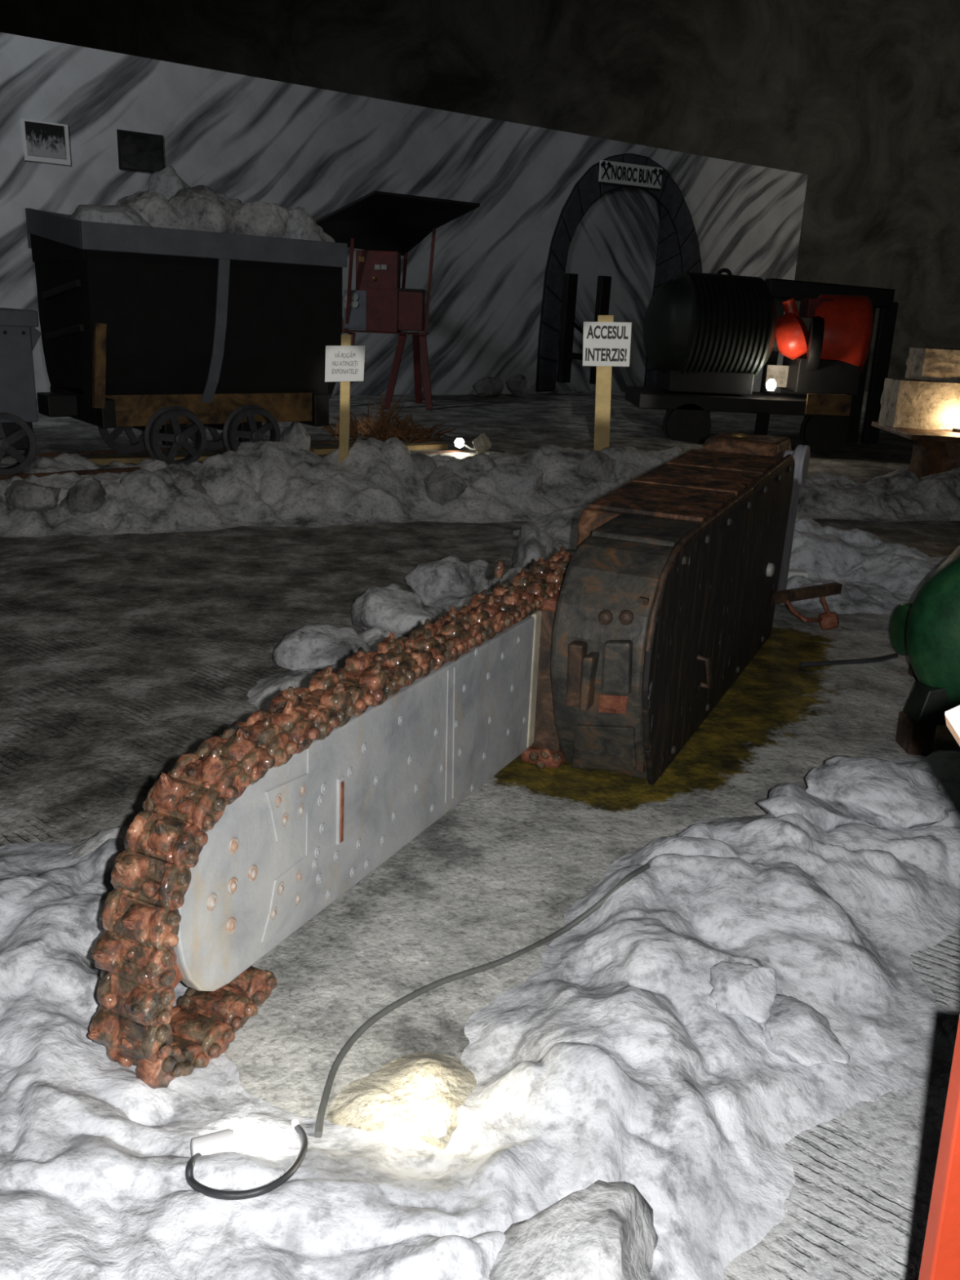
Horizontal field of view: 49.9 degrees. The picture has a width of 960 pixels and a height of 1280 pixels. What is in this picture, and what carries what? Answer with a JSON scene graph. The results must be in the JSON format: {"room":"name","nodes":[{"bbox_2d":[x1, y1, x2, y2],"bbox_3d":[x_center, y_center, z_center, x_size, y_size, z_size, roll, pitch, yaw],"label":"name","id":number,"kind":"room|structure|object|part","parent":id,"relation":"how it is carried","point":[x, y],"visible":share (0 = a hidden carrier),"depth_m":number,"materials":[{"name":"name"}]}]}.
{"room":"salt mine museum","nodes":[
{"label":"salt mine museum","id":0,"kind":"room"},
{"bbox_2d":[0,31,807,399],"bbox_3d":[-2.138,-5.370,14.550,20.270,4.250,0.180,-10,22,-35],"label":"wall","id":1,"kind":"structure","parent":0,"point":[247,139],"depth_m":14.68,"materials":[{"name":"stone"}]},
{"bbox_2d":[21,118,71,164],"bbox_3d":[-5.057,-5.804,12.038,0.511,0.434,0.021,-10,22,-35],"label":"photograph","id":2,"kind":"object","parent":1,"relation":"attached to","point":[43,141],"visible":1,"depth_m":12.03},
{"bbox_2d":[24,120,66,159],"bbox_3d":[-5.060,-5.820,12.021,0.431,0.354,0.007,-10,22,-35],"label":"print","id":3,"kind":"object","parent":2,"relation":"attached to","point":[42,140],"depth_m":12.01},
{"bbox_2d":[116,128,164,173],"bbox_3d":[-4.157,-5.985,12.660,0.560,0.440,0.021,-10,22,-35],"label":"photograph","id":4,"kind":"object","parent":1,"relation":"attached to","point":[137,151],"visible":0.86,"depth_m":12.65},
{"bbox_2d":[535,153,702,391],"bbox_3d":[2.662,-6.226,17.744,4.047,3.838,0.072,-10,22,-35],"label":"arch","id":5,"kind":"object","parent":1,"relation":"attached to","point":[640,237],"visible":0.72,"depth_m":17.40,"materials":[{"name":"metal"}]},
{"bbox_2d":[555,186,658,391],"bbox_3d":[2.184,-5.918,17.519,2.102,3.348,0.020,-10,22,-35],"label":"painting","id":6,"kind":"object","parent":5,"relation":"attached to","point":[613,232],"depth_m":17.42},
{"bbox_2d":[598,160,662,188],"bbox_3d":[2.496,-7.677,17.028,1.417,0.319,0.053,-11,22,-34],"label":"sign","id":7,"kind":"object","parent":5,"relation":"attached to","point":[610,171],"visible":1,"depth_m":16.99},
{"bbox_2d":[0,388,959,1279],"bbox_3d":[0.116,-2.646,12.982,51.060,0.320,25.650,3,18,0],"label":"floor","id":8,"kind":"structure","parent":0,"point":[121,655],"depth_m":3.77,"materials":[{"name":"stone"}]},
{"bbox_2d":[48,453,222,465],"bbox_3d":[-2.985,-1.385,8.003,1.991,0.060,0.140,-6,20,-26],"label":"plank","id":9,"kind":"object","parent":8,"relation":"on","point":[106,460],"visible":0.28,"depth_m":8.06,"materials":[{"name":"wood"}]},
{"bbox_2d":[174,475,207,493],"bbox_3d":[-2.178,-1.126,7.749,0.271,0.237,0.262,16,22,37],"label":"rock","id":10,"kind":"object","parent":8,"relation":"on","point":[184,482],"visible":0.48,"depth_m":7.63,"materials":[{"name":"stone"}]},
{"bbox_2d":[4,437,408,456],"bbox_3d":[-3.235,-1.546,8.542,6.300,0.030,0.050,-11,22,-36],"label":"rail","id":11,"kind":"object","parent":8,"relation":"on","point":[108,451],"visible":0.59,"depth_m":8.61,"materials":[{"name":"metal"}]},
{"bbox_2d":[0,449,466,479],"bbox_3d":[-2.642,-1.287,7.806,6.300,0.030,0.050,-11,22,-36],"label":"rail","id":12,"kind":"object","parent":8,"relation":"on","point":[88,472],"visible":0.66,"depth_m":7.63,"materials":[{"name":"metal"}]},
{"bbox_2d":[0,307,41,475],"bbox_3d":[-3.955,-1.716,7.135,1.618,1.143,0.890,-11,22,-36],"label":"wagon","id":13,"kind":"object","parent":12,"relation":"on","point":[19,335],"visible":0.99,"depth_m":7.17,"materials":[{"name":"paint"}]},
{"bbox_3d":[-3.936,-2.204,6.965,1.598,0.110,0.860,-11,22,-36],"label":"wagon lid","id":14,"kind":"part","parent":13,"relation":"part of","materials":[{"name":"grey paint"}]},
{"bbox_2d":[25,208,346,466],"bbox_3d":[-2.367,-2.391,8.264,2.249,1.876,1.400,-11,22,-36],"label":"wagon","id":15,"kind":"object","parent":12,"relation":"on","point":[184,333],"visible":0.95,"depth_m":7.78,"materials":[{"name":"metal"}]},
{"bbox_3d":[-3.096,-2.890,7.541,0.020,0.230,1.240,-11,22,-36],"label":"plate","id":16,"kind":"part","parent":15,"relation":"part of","materials":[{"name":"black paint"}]},
{"bbox_2d":[34,249,342,403],"bbox_3d":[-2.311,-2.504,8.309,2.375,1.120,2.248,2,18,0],"label":"tub","id":17,"kind":"object","parent":15,"relation":"in","point":[182,326],"depth_m":7.76,"materials":[{"name":"black metal"}]},
{"bbox_3d":[-2.293,-2.920,8.177,1.954,0.270,1.220,-11,22,-36],"label":"salt fill","id":18,"kind":"object","parent":15,"relation":"in","visible":0},
{"bbox_2d":[68,204,152,226],"bbox_3d":[-2.634,-2.985,7.436,0.640,0.314,0.537,-3,19,-18],"label":"rock","id":19,"kind":"object","parent":18,"relation":"on","point":[111,214],"visible":0.46,"depth_m":7.22,"materials":[{"name":"stone"}]},
{"bbox_2d":[115,189,153,206],"bbox_3d":[-2.642,-3.197,7.840,0.324,0.473,0.548,8,18,16],"label":"rock","id":20,"kind":"object","parent":18,"relation":"on","point":[125,201],"visible":0.16,"depth_m":7.70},
{"bbox_2d":[128,191,186,229],"bbox_3d":[-2.355,-3.125,7.737,0.461,0.422,0.646,12,20,26],"label":"rock","id":21,"kind":"object","parent":18,"relation":"on","point":[154,208],"visible":0.32,"depth_m":7.50,"materials":[{"name":"stone"}]},
{"bbox_2d":[147,165,190,199],"bbox_3d":[-2.411,-3.341,8.033,0.411,0.649,0.600,-2,18,-15],"label":"rock","id":22,"kind":"object","parent":18,"relation":"on","point":[166,182],"visible":0.18,"depth_m":7.79,"materials":[{"name":"stone"}]},
{"bbox_2d":[167,185,236,233],"bbox_3d":[-2.136,-3.183,7.822,0.674,0.500,0.468,9,19,20],"label":"rock","id":23,"kind":"object","parent":18,"relation":"on","point":[201,207],"visible":0.56,"depth_m":7.59,"materials":[{"name":"stone"}]},
{"bbox_2d":[216,193,241,213],"bbox_3d":[-2.115,-3.365,8.392,0.505,0.502,0.382,15,22,35],"label":"rock","id":24,"kind":"object","parent":18,"relation":"on","point":[232,204],"visible":0.07,"depth_m":8.33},
{"bbox_2d":[231,200,289,237],"bbox_3d":[-1.785,-3.208,8.087,0.484,0.414,0.563,-7,20,-29],"label":"rock","id":25,"kind":"object","parent":18,"relation":"on","point":[256,218],"visible":0.61,"depth_m":7.87,"materials":[{"name":"stone"}]},
{"bbox_2d":[282,206,335,242],"bbox_3d":[-1.481,-3.259,8.294,0.338,0.412,0.663,14,21,32],"label":"rock","id":26,"kind":"object","parent":18,"relation":"on","point":[300,225],"visible":0.34,"depth_m":8.17,"materials":[{"name":"stone"}]},
{"bbox_2d":[235,440,257,454],"bbox_3d":[-1.827,-1.397,8.334,0.376,0.428,0.441,-4,19,-18],"label":"rock","id":27,"kind":"object","parent":8,"relation":"on","point":[243,446],"visible":0.07,"depth_m":8.18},
{"bbox_2d":[280,421,310,450],"bbox_3d":[-1.614,-1.621,8.877,0.334,0.545,0.242,18,24,41],"label":"rock","id":28,"kind":"object","parent":8,"relation":"on","point":[295,434],"visible":0.41,"depth_m":8.72,"materials":[{"name":"stone"}]},
{"bbox_2d":[67,504,588,857],"bbox_3d":[-0.033,-0.209,5.465,1.108,0.227,6.024,8,18,18],"label":"bank","id":29,"kind":"object","parent":8,"relation":"on","point":[562,525],"visible":0.2,"depth_m":4.79,"materials":[{"name":"stone"}]},
{"bbox_2d":[273,623,374,671],"bbox_3d":[-0.690,0.067,4.477,0.432,0.233,0.379,-11,22,-35],"label":"rock","id":30,"kind":"object","parent":29,"relation":"on","point":[311,646],"visible":0.8,"depth_m":4.37,"materials":[{"name":"stone"}]},
{"bbox_2d":[351,583,435,636],"bbox_3d":[-0.432,-0.115,4.994,0.347,0.257,0.456,-5,19,-23],"label":"rock","id":31,"kind":"object","parent":29,"relation":"on","point":[392,608],"visible":0.71,"depth_m":4.89,"materials":[{"name":"stone"}]},
{"bbox_2d":[404,555,489,607],"bbox_3d":[-0.178,-0.314,5.646,0.412,0.299,0.285,-13,24,-41],"label":"rock","id":32,"kind":"object","parent":29,"relation":"on","point":[448,580],"visible":0.86,"depth_m":5.55,"materials":[{"name":"stone"}]},
{"bbox_2d":[469,559,500,591],"bbox_3d":[-0.060,-0.338,5.869,0.350,0.215,0.293,8,18,17],"label":"rock","id":33,"kind":"object","parent":29,"relation":"on","point":[489,568],"visible":0.09,"depth_m":5.85,"materials":[{"name":"stone"}]},
{"bbox_2d":[511,523,560,569],"bbox_3d":[0.362,-0.554,6.505,0.323,0.336,0.618,3,18,3],"label":"rock","id":34,"kind":"object","parent":29,"relation":"on","point":[533,543],"visible":0.7,"depth_m":6.39,"materials":[{"name":"stone"}]},
{"bbox_2d":[0,437,683,537],"bbox_3d":[-1.757,-1.242,7.922,8.372,0.561,1.563,-4,19,-19],"label":"bank","id":35,"kind":"object","parent":8,"relation":"on","point":[273,483],"visible":0.81,"depth_m":7.89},
{"bbox_2d":[4,480,61,514],"bbox_3d":[-3.054,-0.961,7.068,0.368,0.262,0.445,-9,21,-32],"label":"rock","id":36,"kind":"object","parent":35,"relation":"on","point":[23,495],"visible":0.94,"depth_m":6.92,"materials":[{"name":"stone"}]},
{"bbox_2d":[59,475,106,514],"bbox_3d":[-2.783,-1.007,7.219,0.300,0.281,0.242,-10,21,-34],"label":"rock","id":37,"kind":"object","parent":35,"relation":"on","point":[87,495],"visible":1,"depth_m":7.17,"materials":[{"name":"stone"}]},
{"bbox_2d":[120,468,167,499],"bbox_3d":[-2.446,-1.103,7.554,0.353,0.289,0.454,2,18,-3],"label":"rock","id":38,"kind":"object","parent":35,"relation":"on","point":[137,483],"visible":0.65,"depth_m":7.42,"materials":[{"name":"stone"}]},
{"bbox_2d":[410,453,436,475],"bbox_3d":[-0.555,-1.388,8.586,0.382,0.365,0.487,-2,18,-15],"label":"rock","id":39,"kind":"object","parent":35,"relation":"on","point":[425,464],"visible":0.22,"depth_m":8.38,"materials":[{"name":"stone"}]},
{"bbox_2d":[423,465,467,505],"bbox_3d":[-0.257,-1.206,8.134,0.434,0.316,0.242,13,20,29],"label":"rock","id":40,"kind":"object","parent":35,"relation":"on","point":[443,486],"visible":0.99,"depth_m":8.06,"materials":[{"name":"stone"}]},
{"bbox_2d":[484,462,543,493],"bbox_3d":[0.266,-1.292,8.468,0.505,0.322,0.396,2,18,0],"label":"rock","id":41,"kind":"object","parent":35,"relation":"on","point":[517,477],"visible":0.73,"depth_m":8.32,"materials":[{"name":"stone"}]},
{"bbox_2d":[577,449,616,480],"bbox_3d":[1.027,-1.413,8.798,0.394,0.416,0.302,-14,24,-41],"label":"rock","id":42,"kind":"object","parent":35,"relation":"on","point":[595,464],"visible":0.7,"depth_m":8.67,"materials":[{"name":"stone"}]},
{"bbox_2d":[324,333,364,463],"bbox_3d":[-1.064,-1.797,8.146,0.311,1.183,0.058,3,18,0],"label":"warning sign","id":43,"kind":"object","parent":8,"relation":"on","point":[344,362],"visible":0.98,"depth_m":8.03,"materials":[{"name":"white wood"}]},
{"bbox_3d":[-1.069,-1.800,8.154,0.098,1.183,0.040,2,18,0],"label":"post","id":44,"kind":"part","parent":43,"relation":"part of","materials":[{"name":"brown wood"}]},
{"bbox_2d":[353,437,368,444],"bbox_3d":[-0.980,-1.446,8.544,0.316,0.466,0.250,13,20,29],"label":"rock","id":45,"kind":"object","parent":8,"relation":"on","point":[357,439],"visible":0.09,"depth_m":8.44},
{"bbox_2d":[309,442,448,454],"bbox_3d":[-0.920,-1.760,9.484,1.393,0.050,0.140,-9,21,-33],"label":"plank","id":46,"kind":"object","parent":8,"relation":"on","point":[324,450],"visible":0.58,"depth_m":9.61,"materials":[{"name":"wood"}]},
{"bbox_2d":[320,388,456,442],"bbox_3d":[-0.917,-2.248,10.340,1.381,0.506,0.744,3,18,0],"label":"heap","id":47,"kind":"object","parent":8,"relation":"on","point":[380,428],"visible":0.86,"depth_m":10.27,"materials":[{"name":"plant"}]},
{"bbox_2d":[315,191,479,409],"bbox_3d":[-1.094,-4.343,13.405,2.103,2.606,1.328,3,18,0],"label":"stand","id":48,"kind":"object","parent":8,"relation":"on","point":[386,226],"visible":0.92,"depth_m":13.35,"materials":[{"name":"red paint"}]},
{"bbox_3d":[-1.730,-3.542,13.522,0.101,0.945,0.334,7,18,15],"label":"leg","id":49,"kind":"part","parent":48,"relation":"part of","materials":[{"name":"red paint"}]},
{"bbox_3d":[-1.620,-4.353,13.604,0.294,0.484,0.380,2,18,0],"label":"gauge panel","id":50,"kind":"part","parent":48,"relation":"part of","materials":[{"name":"grey paint"}]},
{"bbox_3d":[-1.113,-3.504,13.473,0.104,0.966,0.473,11,20,25],"label":"leg","id":51,"kind":"part","parent":48,"relation":"part of","materials":[{"name":"red paint"}]},
{"bbox_3d":[-0.904,-4.587,13.541,0.352,0.034,0.500,2,18,0],"label":"switch box lid","id":52,"kind":"part","parent":48,"relation":"part of","materials":[{"name":"metal"}]},
{"bbox_3d":[-0.859,-3.721,14.161,0.100,0.966,0.279,7,18,12],"label":"leg","id":53,"kind":"part","parent":48,"relation":"part of","materials":[{"name":"red paint"}]},
{"bbox_3d":[-0.711,-3.531,13.564,0.104,0.982,0.293,-12,22,-38],"label":"leg","id":54,"kind":"part","parent":48,"relation":"part of","materials":[{"name":"red paint"}]},
{"bbox_2d":[453,436,465,450],"bbox_3d":[-0.191,-1.785,9.575,0.100,0.196,0.136,3,18,0],"label":"spot lamp","id":55,"kind":"object","parent":8,"relation":"on","point":[459,441],"visible":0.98,"depth_m":9.51,"materials":[{"name":"metal"}]},
{"bbox_3d":[-0.190,-1.818,9.521,0.090,0.089,0.055,2,18,0],"label":"bulb","id":56,"kind":"part","parent":55,"relation":"part of","materials":[{"name":"white"}]},
{"bbox_2d":[462,442,505,453],"bbox_3d":[0.019,-1.761,9.453,0.420,0.078,0.095,6,18,12],"label":"cable","id":57,"kind":"object","parent":55,"relation":"attached to","point":[464,444],"visible":0.73,"depth_m":9.44,"materials":[{"name":"black rubber"}]},
{"bbox_2d":[87,431,842,1088],"bbox_3d":[0.517,-0.051,3.786,0.777,1.050,4.602,12,20,28],"label":"machine","id":58,"kind":"object","parent":8,"relation":"on","point":[611,655],"visible":1,"depth_m":2.98,"materials":[{"name":"grey paint"}]},
{"bbox_3d":[-0.177,0.308,3.015,0.100,0.669,2.356,11,19,24],"label":"cutting chain","id":59,"kind":"part","parent":58,"relation":"part of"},
{"bbox_3d":[-0.226,0.277,2.888,0.045,0.419,1.963,11,19,24],"label":"guide rail","id":60,"kind":"part","parent":58,"relation":"part of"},
{"bbox_3d":[0.271,0.126,3.700,0.115,0.545,0.130,11,19,24],"label":"hinge post","id":61,"kind":"part","parent":58,"relation":"part of","materials":[{"name":"brown metal"}]},
{"bbox_3d":[0.426,0.372,3.576,0.252,0.255,0.164,11,19,24],"label":"plate","id":62,"kind":"part","parent":58,"relation":"part of","materials":[{"name":"metal"}]},
{"bbox_3d":[0.587,-0.392,3.642,0.295,0.031,0.328,11,19,24],"label":"plate","id":63,"kind":"part","parent":58,"relation":"part of","materials":[{"name":"metal"}]},
{"bbox_3d":[0.725,-0.550,4.064,0.445,0.041,0.520,11,19,24],"label":"plate","id":64,"kind":"part","parent":58,"relation":"part of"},
{"bbox_3d":[0.944,-0.297,4.642,0.483,0.913,1.700,11,19,24],"label":"casing","id":65,"kind":"part","parent":58,"relation":"part of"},
{"bbox_3d":[0.953,-0.706,4.508,0.450,0.039,0.475,11,19,24],"label":"plate","id":66,"kind":"part","parent":58,"relation":"part of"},
{"bbox_3d":[0.859,0.123,3.943,0.051,0.164,0.130,11,19,24],"label":"handle","id":67,"kind":"part","parent":58,"relation":"part of","materials":[{"name":"brown metal"}]},
{"bbox_3d":[1.043,-0.186,4.299,0.023,0.934,2.350,11,19,24],"label":"plate","id":68,"kind":"part","parent":58,"relation":"part of","materials":[{"name":"black paint"}]},
{"bbox_3d":[1.171,-0.851,4.922,0.445,0.038,0.455,11,19,24],"label":"plate","id":69,"kind":"part","parent":58,"relation":"part of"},
{"bbox_3d":[1.593,-0.530,5.426,0.060,0.640,0.300,11,19,24],"label":"panel","id":70,"kind":"part","parent":58,"relation":"part of","materials":[{"name":"white paint"}]},
{"bbox_3d":[1.724,-0.148,5.356,0.348,0.186,0.133,-9,21,-32],"label":"tow chain","id":71,"kind":"part","parent":58,"relation":"part of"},
{"bbox_3d":[1.832,-0.182,5.465,0.089,0.171,0.030,-2,18,-14],"label":"tow chain","id":72,"kind":"part","parent":58,"relation":"part of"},
{"bbox_2d":[0,750,959,1279],"bbox_3d":[0.355,0.796,2.324,4.352,0.242,2.480,-3,18,-16],"label":"bank","id":73,"kind":"object","parent":8,"relation":"on","point":[615,1060],"visible":0.8,"depth_m":2.06,"materials":[{"name":"stone"}]},
{"bbox_2d":[191,1127,261,1156],"bbox_3d":[-0.459,0.912,1.867,0.123,0.050,0.050,-3,18,-17],"label":"spot lamp","id":74,"kind":"object","parent":73,"relation":"on","point":[246,1140],"visible":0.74,"depth_m":1.85,"materials":[{"name":"white plastic"}]},
{"bbox_3d":[-0.422,0.910,1.878,0.046,0.041,0.042,-3,18,-17],"label":"bulb","id":75,"kind":"part","parent":74,"relation":"part of","materials":[{"name":"white"}]},
{"bbox_2d":[185,1118,307,1199],"bbox_3d":[-0.409,0.923,1.841,0.197,0.163,0.322,3,18,0],"label":"cable","id":76,"kind":"object","parent":73,"relation":"on","point":[192,1182],"visible":0.98,"depth_m":1.71,"materials":[{"name":"black rubber"}]},
{"bbox_2d":[326,1052,476,1150],"bbox_3d":[-0.146,0.940,2.092,0.352,0.065,0.389,3,18,0],"label":"rock","id":77,"kind":"object","parent":73,"relation":"on","point":[400,1095],"visible":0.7,"depth_m":2.10,"materials":[{"name":"stone"}]},
{"bbox_2d":[426,1106,448,1137],"bbox_3d":[-0.084,0.942,2.011,0.036,0.051,0.054,-8,20,-29],"label":"spot lamp","id":78,"kind":"object","parent":73,"relation":"on","point":[437,1127],"visible":1,"depth_m":2.00,"materials":[{"name":"white plastic"}]},
{"bbox_3d":[-0.089,0.931,2.017,0.031,0.032,0.032,2,18,0],"label":"bulb","id":79,"kind":"part","parent":78,"relation":"part of","materials":[{"name":"white"}]},
{"bbox_2d":[314,863,650,1137],"bbox_3d":[-0.002,0.776,2.467,0.208,0.152,1.183,17,23,38],"label":"cable","id":80,"kind":"object","parent":73,"relation":"on","point":[321,1113],"visible":1,"depth_m":2.48,"materials":[{"name":"rubber"}]},
{"bbox_2d":[709,960,777,1022],"bbox_3d":[0.595,0.789,2.339,0.148,0.103,0.170,6,18,12],"label":"rock","id":81,"kind":"object","parent":73,"relation":"on","point":[749,991],"visible":1,"depth_m":2.29,"materials":[{"name":"stone"}]},
{"bbox_2d":[757,994,849,1066],"bbox_3d":[0.701,0.866,2.281,0.168,0.091,0.245,-1,18,-11],"label":"rock","id":82,"kind":"object","parent":73,"relation":"on","point":[794,1030],"visible":0.91,"depth_m":2.23,"materials":[{"name":"stone"}]},
{"bbox_2d":[756,782,854,831],"bbox_3d":[0.983,0.524,3.188,0.315,0.156,0.201,-7,20,-27],"label":"rock","id":83,"kind":"object","parent":73,"relation":"on","point":[788,797],"visible":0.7,"depth_m":3.12,"materials":[{"name":"stone"}]},
{"bbox_2d":[804,755,957,829],"bbox_3d":[1.290,0.490,3.314,0.421,0.159,0.347,16,22,37],"label":"rock","id":84,"kind":"object","parent":73,"relation":"on","point":[885,794],"visible":0.92,"depth_m":3.24,"materials":[{"name":"stone"}]},
{"bbox_2d":[472,433,491,453],"bbox_3d":[0.022,-1.740,9.249,0.172,0.223,0.144,-12,23,-38],"label":"rock","id":85,"kind":"object","parent":8,"relation":"on","point":[482,443],"visible":0.89,"depth_m":9.20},
{"bbox_2d":[472,376,503,397],"bbox_3d":[0.131,-3.933,16.089,0.584,0.333,0.379,-10,22,-35],"label":"rock","id":86,"kind":"object","parent":8,"relation":"on","point":[486,387],"visible":0.92,"depth_m":15.95,"materials":[{"name":"stone"}]},
{"bbox_2d":[505,373,528,397],"bbox_3d":[0.590,-4.046,16.438,0.340,0.375,0.524,-4,19,-21],"label":"rock","id":87,"kind":"object","parent":8,"relation":"on","point":[516,384],"visible":0.95,"depth_m":16.29,"materials":[{"name":"stone"}]},
{"bbox_2d":[488,1179,657,1279],"bbox_3d":[0.171,1.008,1.640,0.382,0.182,0.258,-9,21,-33],"label":"rock","id":88,"kind":"object","parent":8,"relation":"on","point":[604,1230],"visible":0.91,"depth_m":1.63,"materials":[{"name":"stone"}]},
{"bbox_2d":[556,273,611,384],"bbox_3d":[1.672,-4.983,16.596,0.862,1.685,0.281,-6,20,-25],"label":"frame","id":89,"kind":"object","parent":8,"relation":"on","point":[567,325],"visible":0.7,"depth_m":16.48,"materials":[{"name":"metal"}]},
{"bbox_3d":[1.389,-4.961,16.453,0.213,1.665,0.129,-10,22,-35],"label":"post","id":90,"kind":"part","parent":89,"relation":"part of","materials":[{"name":"metal"}]},
{"bbox_3d":[1.952,-5.016,16.743,0.211,1.682,0.128,-10,22,-35],"label":"post","id":91,"kind":"part","parent":89,"relation":"part of","materials":[{"name":"metal"}]},
{"bbox_2d":[582,315,631,450],"bbox_3d":[1.127,-2.277,9.489,0.444,1.359,0.058,3,18,0],"label":"warning sign","id":92,"kind":"object","parent":8,"relation":"on","point":[606,343],"visible":0.98,"depth_m":9.37,"materials":[{"name":"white wood"}]},
{"bbox_3d":[1.134,-2.280,9.498,0.202,1.359,0.040,2,18,0],"label":"post","id":93,"kind":"part","parent":92,"relation":"part of","materials":[{"name":"brown wood"}]},
{"bbox_2d":[625,267,873,455],"bbox_3d":[3.149,-3.192,11.798,2.728,1.958,1.359,3,18,0],"label":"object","id":94,"kind":"object","parent":8,"relation":"on","point":[708,337],"visible":0.99,"depth_m":11.39,"materials":[{"name":"metal"}]},
{"bbox_3d":[2.934,-2.776,11.990,2.335,0.160,1.250,2,18,0],"label":"frame","id":95,"kind":"part","parent":94,"relation":"part of","materials":[{"name":"metal"}]},
{"bbox_2d":[765,378,776,394],"bbox_3d":[3.213,-2.801,11.396,0.108,0.155,0.110,3,18,0],"label":"spot lamp","id":96,"kind":"object","parent":94,"relation":"attached to","point":[771,384],"visible":1,"depth_m":11.36,"materials":[{"name":"metal"}]},
{"bbox_3d":[3.214,-2.817,11.390,0.108,0.120,0.110,2,18,0],"label":"bulb","id":97,"kind":"part","parent":96,"relation":"part of","materials":[{"name":"white"}]},
{"bbox_3d":[3.542,-3.049,11.942,0.460,0.240,0.040,2,18,0],"label":"splash plate","id":98,"kind":"part","parent":94,"relation":"part of","materials":[{"name":"stone"}]},
{"bbox_2d":[754,278,897,443],"bbox_3d":[4.250,-3.416,12.744,1.652,1.914,0.309,3,18,0],"label":"metal frame","id":99,"kind":"object","parent":8,"relation":"on","point":[780,290],"visible":0.7,"depth_m":12.65,"materials":[{"name":"metal"}]},
{"bbox_3d":[3.597,-3.386,12.810,0.140,1.757,0.219,2,18,0],"label":"leg","id":100,"kind":"part","parent":99,"relation":"part of","materials":[{"name":"metal"}]},
{"bbox_3d":[4.697,-3.307,12.820,0.230,1.696,0.219,2,18,0],"label":"leg","id":101,"kind":"part","parent":99,"relation":"part of","materials":[{"name":"metal"}]},
{"bbox_3d":[4.957,-3.300,12.819,0.230,1.707,0.219,2,18,0],"label":"leg","id":102,"kind":"part","parent":99,"relation":"part of","materials":[{"name":"metal"}]},
{"bbox_2d":[799,653,898,666],"bbox_3d":[1.806,0.102,5.014,0.586,0.023,0.055,-4,19,-21],"label":"cable","id":103,"kind":"object","parent":8,"relation":"on","point":[873,660],"visible":1,"depth_m":4.99,"materials":[{"name":"black rubber"}]},
{"bbox_2d":[779,517,949,615],"bbox_3d":[2.702,-0.568,6.767,2.176,0.340,2.430,3,18,0],"label":"bank","id":104,"kind":"object","parent":8,"relation":"on","point":[876,576],"visible":0.67,"depth_m":6.51,"materials":[{"name":"stone"}]},
{"bbox_2d":[787,568,808,578],"bbox_3d":[1.956,-0.395,6.489,0.180,0.090,0.100,3,18,0],"label":"block","id":105,"kind":"object","parent":104,"relation":"on","point":[792,572],"visible":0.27,"depth_m":6.43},
{"bbox_2d":[795,466,959,522],"bbox_3d":[4.512,-1.361,9.409,5.221,0.411,1.293,0,18,-7],"label":"bank","id":106,"kind":"object","parent":8,"relation":"on","point":[899,495],"visible":0.65,"depth_m":9.05,"materials":[{"name":"stone"}]},
{"bbox_2d":[889,545,959,755],"bbox_3d":[2.163,-0.067,4.261,0.915,0.831,1.260,11,19,24],"label":"tank","id":107,"kind":"object","parent":8,"relation":"on","point":[926,630],"visible":0.95,"depth_m":3.90,"materials":[{"name":"metal"}]},
{"bbox_2d":[908,440,959,478],"bbox_3d":[4.662,-1.763,10.039,0.880,0.458,0.880,3,18,0],"label":"drum","id":108,"kind":"object","parent":8,"relation":"on","point":[928,457],"visible":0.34,"depth_m":9.80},
{"bbox_2d":[871,421,959,442],"bbox_3d":[4.659,-1.954,9.799,1.500,0.050,1.250,4,18,3],"label":"table","id":109,"kind":"object","parent":108,"relation":"on","point":[914,434],"visible":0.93,"depth_m":9.44,"materials":[{"name":"wood"}]},
{"bbox_2d":[878,377,959,430],"bbox_3d":[4.596,-2.261,9.937,1.326,0.465,0.483,3,18,2],"label":"stone block","id":110,"kind":"object","parent":109,"relation":"on","point":[932,405],"visible":0.92,"depth_m":9.75,"materials":[{"name":"stone"}]},
{"bbox_2d":[905,347,959,382],"bbox_3d":[4.751,-2.612,9.844,1.226,0.316,0.433,3,18,0],"label":"stone block","id":111,"kind":"object","parent":110,"relation":"on","point":[933,364],"visible":0.99,"depth_m":9.66,"materials":[{"name":"stone"}]},
{"bbox_2d":[952,414,959,432],"bbox_3d":[4.489,-2.028,9.664,0.108,0.155,0.110,3,18,0],"label":"spot lamp","id":112,"kind":"object","parent":109,"relation":"on","point":[957,420],"visible":1,"depth_m":9.64,"materials":[{"name":"metal"}]},
{"bbox_3d":[4.490,-2.045,9.658,0.108,0.120,0.110,2,18,0],"label":"bulb","id":113,"kind":"part","parent":112,"relation":"part of","materials":[{"name":"white"}]},
{"bbox_2d":[918,705,959,1279],"bbox_3d":[0.567,0.633,1.215,0.220,1.218,0.260,3,18,0],"label":"stand","id":114,"kind":"object","parent":8,"relation":"on","point":[940,1258],"visible":1,"depth_m":1.22,"materials":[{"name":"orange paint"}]},
{"bbox_3d":[0.585,0.838,1.244,0.122,0.811,0.229,7,18,15],"label":"post","id":115,"kind":"part","parent":114,"relation":"part of","materials":[{"name":"metal"}]},
{"bbox_3d":[0.585,0.114,1.058,0.219,0.126,0.176,-4,19,-21],"label":"panel","id":116,"kind":"part","parent":114,"relation":"part of","materials":[{"name":"brown wood"}]},
{"bbox_2d":[0,0,959,391],"bbox_3d":[0.533,-12.215,22.338,32.001,13.100,0.799,3,18,0],"label":"wall","id":117,"kind":"structure","parent":0,"point":[860,99],"depth_m":22.33,"materials":[{"name":"stone"}]}
]}

